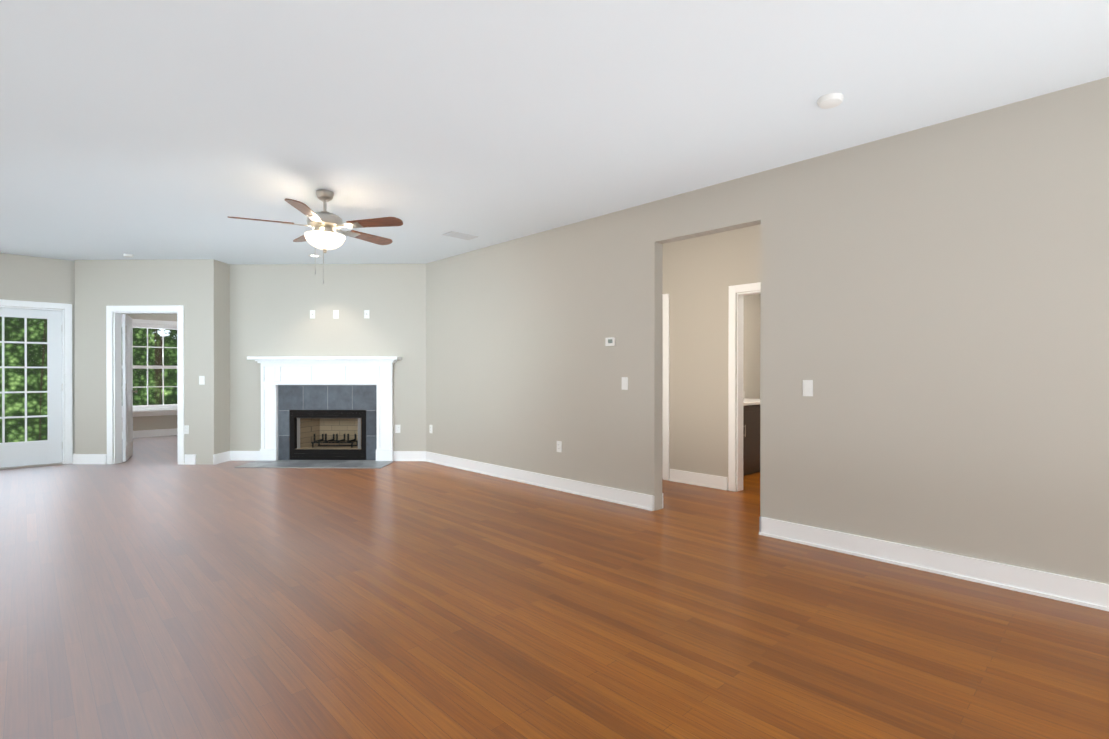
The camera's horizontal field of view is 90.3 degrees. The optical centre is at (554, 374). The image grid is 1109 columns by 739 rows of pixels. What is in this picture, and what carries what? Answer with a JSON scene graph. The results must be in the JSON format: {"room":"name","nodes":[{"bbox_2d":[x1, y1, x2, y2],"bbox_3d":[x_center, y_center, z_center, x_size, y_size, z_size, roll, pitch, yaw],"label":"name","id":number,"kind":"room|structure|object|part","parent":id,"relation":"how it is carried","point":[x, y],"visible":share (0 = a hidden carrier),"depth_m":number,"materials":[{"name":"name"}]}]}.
{"room":"empty living room","nodes":[
{"label":"empty living room","id":0,"kind":"room"},
{"bbox_2d":[0,253,74,453],"bbox_3d":[-8.561,-0.169,5.599,5.742,2.740,0.150,0,0,-44],"label":"wall","id":1,"kind":"structure","parent":0,"point":[34,279],"depth_m":7.25,"materials":[{"name":"paint"}]},
{"bbox_2d":[0,462,62,469],"bbox_3d":[-6.962,1.187,7.123,0.914,0.017,0.170,0,0,-44],"label":"trim","id":2,"kind":"structure","parent":1,"relation":"attached to","point":[25,466],"depth_m":7.19,"materials":[{"name":"white wood"}]},
{"bbox_2d":[0,308,62,467],"bbox_3d":[-6.930,0.160,7.095,0.924,2.029,0.099,0,0,-44],"label":"french door","id":3,"kind":"structure","parent":1,"relation":"in","point":[47,451],"depth_m":7.29,"materials":[{"name":"paint"}]},
{"bbox_3d":[-6.953,0.061,7.110,0.443,1.610,0.443,0,0,1],"label":"glass","id":4,"kind":"part","parent":3,"relation":"part of","materials":[{"name":"clear glass"}]},
{"bbox_2d":[0,299,72,463],"bbox_3d":[-6.934,0.119,7.087,0.852,2.152,0.846,0,0,1],"label":"door frame","id":5,"kind":"structure","parent":1,"relation":"attached to","point":[67,401],"depth_m":7.40,"materials":[{"name":"paint"}]},
{"bbox_2d":[75,259,204,463],"bbox_3d":[-5.553,-0.175,7.453,1.770,2.740,0.120,0,0,1],"label":"wall","id":6,"kind":"structure","parent":0,"point":[100,285],"depth_m":7.39,"materials":[{"name":"paint"}]},
{"bbox_2d":[122,314,137,461],"bbox_3d":[-6.095,0.170,7.877,0.508,2.023,0.693,0,0,1],"label":"door","id":7,"kind":"structure","parent":6,"relation":"in","point":[127,387],"depth_m":7.72,"materials":[{"name":"paint"}]},
{"bbox_2d":[106,305,183,464],"bbox_3d":[-5.470,0.133,7.452,1.043,2.122,0.162,0,0,1],"label":"door frame","id":8,"kind":"structure","parent":6,"relation":"attached to","point":[113,314],"depth_m":7.38,"materials":[{"name":"paint"}]},
{"bbox_2d":[184,425,188,433],"bbox_3d":[-4.925,0.730,7.379,0.072,0.116,0.005,0,0,1],"label":"outlet","id":9,"kind":"object","parent":6,"relation":"attached to","point":[187,429],"visible":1,"depth_m":7.38,"materials":[{"name":"white plastic"}]},
{"bbox_2d":[199,376,204,384],"bbox_3d":[-4.710,0.069,7.371,0.072,0.116,0.009,0,0,1],"label":"light switch","id":10,"kind":"object","parent":6,"relation":"attached to","point":[201,380],"visible":1,"depth_m":7.37,"materials":[{"name":"white plastic"}]},
{"bbox_2d":[127,314,176,430],"bbox_3d":[-7.394,-0.186,11.023,3.450,2.740,0.150,0,0,-44],"label":"wall","id":11,"kind":"structure","parent":0,"point":[154,422],"depth_m":10.63,"materials":[{"name":"paint"}]},
{"bbox_2d":[133,319,176,416],"bbox_3d":[-7.801,-0.135,10.591,1.340,1.840,0.210,0,0,-44],"label":"window","id":12,"kind":"structure","parent":11,"relation":"in","point":[156,410],"depth_m":10.64,"materials":[{"name":"paint"}]},
{"bbox_2d":[205,259,229,464],"bbox_3d":[-4.606,-0.175,7.548,0.120,2.740,0.350,0,0,1],"label":"wall","id":13,"kind":"structure","parent":0,"point":[217,357],"depth_m":7.45,"materials":[{"name":"paint"}]},
{"bbox_2d":[230,264,425,450],"bbox_3d":[-3.221,-0.176,7.754,2.880,2.740,0.120,0,0,1],"label":"wall","id":14,"kind":"structure","parent":0,"point":[272,306],"depth_m":7.69,"materials":[{"name":"paint"}]},
{"bbox_2d":[310,310,314,318],"bbox_3d":[-3.371,-0.846,7.688,0.072,0.116,0.013,0,0,1],"label":"outlet","id":15,"kind":"object","parent":14,"relation":"attached to","point":[312,314],"visible":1,"depth_m":7.69,"materials":[{"name":"white plastic"}]},
{"bbox_2d":[333,310,338,317],"bbox_3d":[-3.042,-0.846,7.684,0.072,0.116,0.007,0,0,1],"label":"outlet","id":16,"kind":"object","parent":14,"relation":"attached to","point":[335,313],"visible":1,"depth_m":7.68,"materials":[{"name":"white plastic"}]},
{"bbox_2d":[364,310,368,317],"bbox_3d":[-2.610,-0.846,7.672,0.072,0.116,0.013,0,0,1],"label":"outlet","id":17,"kind":"object","parent":14,"relation":"attached to","point":[366,313],"visible":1,"depth_m":7.67,"materials":[{"name":"white plastic"}]},
{"bbox_2d":[395,425,399,432],"bbox_3d":[-2.177,0.748,7.671,0.072,0.116,0.007,0,0,1],"label":"outlet","id":18,"kind":"object","parent":14,"relation":"attached to","point":[397,428],"visible":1,"depth_m":7.67,"materials":[{"name":"white plastic"}]},
{"bbox_2d":[0,435,1108,738],"bbox_3d":[-2.576,1.254,4.460,13.200,0.100,16.400,0,0,-44],"label":"floor","id":19,"kind":"structure","parent":0,"point":[156,597],"depth_m":2.71,"materials":[{"name":"brown wood"}]},
{"bbox_2d":[234,356,401,468],"bbox_3d":[-3.154,0.470,7.645,2.060,1.446,1.140,0,0,1],"label":"fireplace","id":20,"kind":"object","parent":19,"relation":"on","point":[326,411],"visible":0.98,"depth_m":7.66,"materials":[{"name":"wood"}]},
{"bbox_2d":[743,407,759,475],"bbox_3d":[2.159,0.777,6.790,1.582,0.839,1.581,0,0,1],"label":"bathroom vanity","id":21,"kind":"object","parent":19,"relation":"on","point":[751,436],"depth_m":6.58,"materials":[{"name":"brown wood"}]},
{"bbox_2d":[743,399,759,406],"bbox_3d":[2.176,0.339,6.785,1.616,0.034,1.616,0,0,1],"label":"countertop","id":22,"kind":"structure","parent":21,"relation":"on","point":[746,402],"depth_m":6.65,"materials":[{"name":"beige stone"}]},
{"bbox_2d":[0,0,1108,263],"bbox_3d":[-1.486,-1.582,3.314,13.200,0.100,13.250,0,0,-44],"label":"ceiling","id":23,"kind":"structure","parent":0,"point":[160,128],"depth_m":3.10,"materials":[{"name":"paint"}]},
{"bbox_2d":[228,189,402,283],"bbox_3d":[-1.907,-1.141,4.593,1.351,0.789,1.331,0,0,1],"label":"ceiling fan","id":24,"kind":"object","parent":23,"relation":"hanging from","point":[325,225],"visible":1,"depth_m":4.54,"materials":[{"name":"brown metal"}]},
{"bbox_3d":[-1.926,-1.115,4.634,0.316,0.118,0.316,0,0,1],"label":"lamp shade","id":25,"kind":"part","parent":24,"relation":"part of","materials":[{"name":"white glass"}]},
{"bbox_2d":[443,231,477,239],"bbox_3d":[-1.036,-1.534,6.084,0.340,0.014,0.190,0,0,-44],"label":"ceiling vent","id":26,"kind":"object","parent":23,"relation":"in","point":[459,235],"visible":1,"depth_m":6.06,"materials":[{"name":"white metal"}]},
{"bbox_2d":[817,93,843,108],"bbox_3d":[1.527,-1.512,3.056,0.132,0.037,0.132,0,0,1],"label":"smoke detector","id":27,"kind":"object","parent":23,"relation":"attached to","point":[829,100],"visible":1,"depth_m":3.02,"materials":[{"name":"white plastic"}]},
{"bbox_2d":[662,224,760,491],"bbox_3d":[1.781,-0.170,5.863,0.120,2.740,5.000,0,0,-44],"label":"wall","id":28,"kind":"structure","parent":0,"point":[701,274],"depth_m":5.96,"materials":[{"name":"paint"}]},
{"bbox_2d":[662,304,662,476],"bbox_3d":[1.001,0.179,6.674,0.035,2.013,0.810,0,0,-44],"label":"hall door","id":29,"kind":"structure","parent":28,"relation":"in","point":[662,390],"depth_m":6.39,"materials":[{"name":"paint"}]},
{"bbox_2d":[662,294,668,480],"bbox_3d":[0.987,0.136,6.579,0.690,2.122,0.630,0,0,1],"label":"door frame","id":30,"kind":"structure","parent":28,"relation":"attached to","point":[665,297],"depth_m":6.28,"materials":[{"name":"paint"}]},
{"bbox_2d":[728,282,760,491],"bbox_3d":[2.167,0.140,5.369,0.740,2.122,0.720,0,0,1],"label":"door frame","id":31,"kind":"structure","parent":28,"relation":"attached to","point":[735,404],"depth_m":5.69,"materials":[{"name":"paint"}]},
{"bbox_2d":[743,294,759,398],"bbox_3d":[2.114,-0.174,7.207,2.221,2.740,0.120,0,0,-44],"label":"wall","id":32,"kind":"structure","parent":0,"point":[751,374],"depth_m":7.75,"materials":[{"name":"paint"}]},
{"bbox_2d":[760,294,760,346],"bbox_3d":[3.859,-0.174,7.079,0.120,2.740,2.480,0,0,-44],"label":"wall","id":33,"kind":"structure","parent":0,"point":[760,320],"depth_m":7.93,"materials":[{"name":"paint"}]},
{"bbox_2d":[426,77,1108,583],"bbox_3d":[-0.569,-0.172,6.484,0.120,2.740,16.150,0,0,-44],"label":"wall","id":34,"kind":"structure","parent":0,"point":[936,313],"depth_m":3.61,"materials":[{"name":"paint"}]},
{"bbox_2d":[557,441,561,451],"bbox_3d":[0.047,0.745,5.753,0.007,0.116,0.072,0,0,-44],"label":"electrical outlet","id":35,"kind":"object","parent":34,"relation":"attached to","point":[559,446],"visible":1,"depth_m":5.74,"materials":[{"name":"white plastic"}]},
{"bbox_2d":[72,428,1108,610],"bbox_3d":[-2.779,1.140,3.188,15.616,0.134,17.813,0,0,1],"label":"baseboard","id":36,"kind":"structure","parent":34,"relation":"attached to","point":[1082,592],"depth_m":3.81,"materials":[{"name":"paint"}]},
{"bbox_2d":[605,337,615,345],"bbox_3d":[0.530,-0.316,5.234,0.023,0.080,0.110,0,0,-44],"label":"thermostat","id":37,"kind":"object","parent":34,"relation":"attached to","point":[610,341],"visible":0.98,"depth_m":5.22,"materials":[{"name":"white plastic"}]},
{"bbox_2d":[622,377,627,389],"bbox_3d":[0.649,0.078,5.121,0.009,0.116,0.072,0,0,-44],"label":"light switch","id":38,"kind":"object","parent":34,"relation":"attached to","point":[624,383],"visible":1,"depth_m":5.11,"materials":[{"name":"white plastic"}]},
{"bbox_2d":[803,380,812,395],"bbox_3d":[1.798,0.093,3.922,0.009,0.116,0.072,0,0,-44],"label":"light switch","id":39,"kind":"object","parent":34,"relation":"attached to","point":[807,387],"visible":1,"depth_m":3.92,"materials":[{"name":"white plastic"}]},
{"label":"outside","id":40,"kind":"structure","parent":0,"visible":0},
{"bbox_2d":[0,317,176,442],"bbox_3d":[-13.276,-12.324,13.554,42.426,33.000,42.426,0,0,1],"label":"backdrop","id":41,"kind":"structure","parent":40,"point":[36,357],"depth_m":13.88,"materials":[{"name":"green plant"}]}
]}

